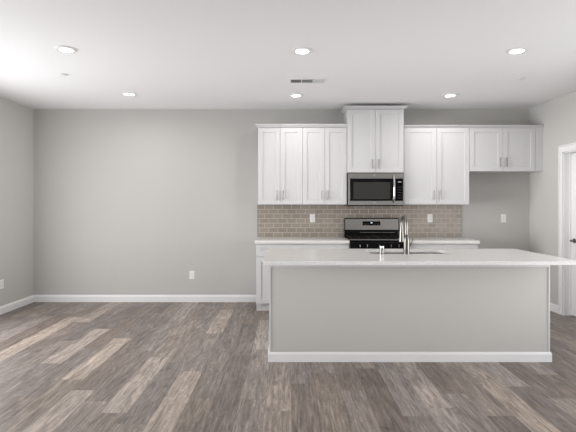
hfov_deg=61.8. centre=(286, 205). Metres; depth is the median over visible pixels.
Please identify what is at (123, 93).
recessed light
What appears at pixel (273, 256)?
island countertop
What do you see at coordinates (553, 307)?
baseboard
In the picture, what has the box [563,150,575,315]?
trim
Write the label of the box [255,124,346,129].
crown molding
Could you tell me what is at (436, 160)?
upper cabinet
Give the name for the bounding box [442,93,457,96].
recessed light
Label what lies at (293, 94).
recessed light
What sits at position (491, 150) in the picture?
upper cabinet
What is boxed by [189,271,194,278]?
wall outlet
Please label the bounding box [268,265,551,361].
kitchen island
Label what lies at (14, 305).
baseboard
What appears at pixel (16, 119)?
wall
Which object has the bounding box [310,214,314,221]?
wall outlet
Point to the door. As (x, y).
(573, 155)
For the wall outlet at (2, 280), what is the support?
attached to the wall at (16, 119)
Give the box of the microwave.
[345,173,403,205]
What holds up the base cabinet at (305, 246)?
on the floor
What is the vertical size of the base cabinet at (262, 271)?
0.873 m
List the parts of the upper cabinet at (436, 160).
door, door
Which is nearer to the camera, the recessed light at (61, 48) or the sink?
the recessed light at (61, 48)
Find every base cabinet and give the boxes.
[256,244,302,310]
[303,244,348,248]
[410,244,477,248]
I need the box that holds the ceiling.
[0,0,575,108]
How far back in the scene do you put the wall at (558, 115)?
6.26 m
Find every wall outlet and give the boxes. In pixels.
[0,279,3,288]
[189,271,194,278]
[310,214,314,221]
[428,214,432,221]
[501,214,505,221]
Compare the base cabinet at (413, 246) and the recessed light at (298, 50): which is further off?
the base cabinet at (413, 246)
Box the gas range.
[344,218,402,248]
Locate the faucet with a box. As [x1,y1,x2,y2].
[399,214,413,253]
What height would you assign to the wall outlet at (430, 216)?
0.116 m
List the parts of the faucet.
spout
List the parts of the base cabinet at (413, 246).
drawer, drawer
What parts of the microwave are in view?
trim, door glass, panel, handle, control panel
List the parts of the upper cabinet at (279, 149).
door, door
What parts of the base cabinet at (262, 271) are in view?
door, drawer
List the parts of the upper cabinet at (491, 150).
door, door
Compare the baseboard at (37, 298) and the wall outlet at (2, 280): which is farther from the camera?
the baseboard at (37, 298)
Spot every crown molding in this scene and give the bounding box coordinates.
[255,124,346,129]
[404,125,543,127]
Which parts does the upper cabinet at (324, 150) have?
door, door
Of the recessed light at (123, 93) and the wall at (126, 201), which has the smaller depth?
the recessed light at (123, 93)
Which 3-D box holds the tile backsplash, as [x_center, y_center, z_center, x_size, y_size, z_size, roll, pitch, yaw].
[1.023,0.269,6.795,2.886,0.575,0.008,0,0,0]
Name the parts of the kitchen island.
panel, baseboard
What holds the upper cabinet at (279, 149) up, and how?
attached to the wall at (126, 201)
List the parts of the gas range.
steel panel, control panel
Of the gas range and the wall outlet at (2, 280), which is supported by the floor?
the gas range
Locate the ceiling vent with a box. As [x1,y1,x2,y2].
[289,78,325,83]
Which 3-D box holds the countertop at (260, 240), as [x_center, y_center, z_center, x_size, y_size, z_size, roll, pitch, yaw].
[0.196,0.462,6.472,1.211,0.040,0.654,0,0,0]
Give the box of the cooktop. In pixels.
[345,237,398,241]
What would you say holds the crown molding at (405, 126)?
attached to the upper cabinet at (491, 150)
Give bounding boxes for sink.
[375,253,443,253]
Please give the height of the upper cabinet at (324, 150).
1.033 m
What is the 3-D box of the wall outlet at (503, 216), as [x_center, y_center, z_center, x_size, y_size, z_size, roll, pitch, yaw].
[3.061,0.172,6.795,0.072,0.116,0.009,0,0,0]
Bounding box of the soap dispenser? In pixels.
[379,246,384,253]
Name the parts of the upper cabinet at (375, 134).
door, crown moulding, door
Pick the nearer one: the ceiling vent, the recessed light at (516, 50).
the recessed light at (516, 50)
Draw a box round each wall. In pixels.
[0,97,32,305]
[33,109,529,294]
[530,91,575,304]
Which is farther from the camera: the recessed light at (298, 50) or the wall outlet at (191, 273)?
the wall outlet at (191, 273)
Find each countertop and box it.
[255,237,349,243]
[263,249,575,264]
[409,237,479,243]
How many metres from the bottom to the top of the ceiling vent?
0.008 m
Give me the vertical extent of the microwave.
0.436 m
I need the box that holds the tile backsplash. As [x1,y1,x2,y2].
[257,205,461,237]
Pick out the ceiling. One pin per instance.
(173, 54)
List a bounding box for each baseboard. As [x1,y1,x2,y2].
[0,295,33,314]
[33,295,255,301]
[550,302,557,312]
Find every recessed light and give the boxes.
[54,45,76,52]
[122,92,136,95]
[289,93,303,96]
[292,47,311,53]
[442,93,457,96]
[506,47,527,53]
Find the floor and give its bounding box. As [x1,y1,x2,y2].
[0,302,575,431]
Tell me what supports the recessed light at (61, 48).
in the ceiling
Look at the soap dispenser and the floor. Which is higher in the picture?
the soap dispenser
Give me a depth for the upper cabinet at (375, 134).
6.43 m
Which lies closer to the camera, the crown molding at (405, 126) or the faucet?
the faucet
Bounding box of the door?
[570,153,575,316]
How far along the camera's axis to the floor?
3.69 m
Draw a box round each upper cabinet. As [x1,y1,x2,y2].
[258,128,301,204]
[302,128,346,204]
[340,106,407,172]
[404,128,468,204]
[469,128,542,172]
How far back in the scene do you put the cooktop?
6.14 m

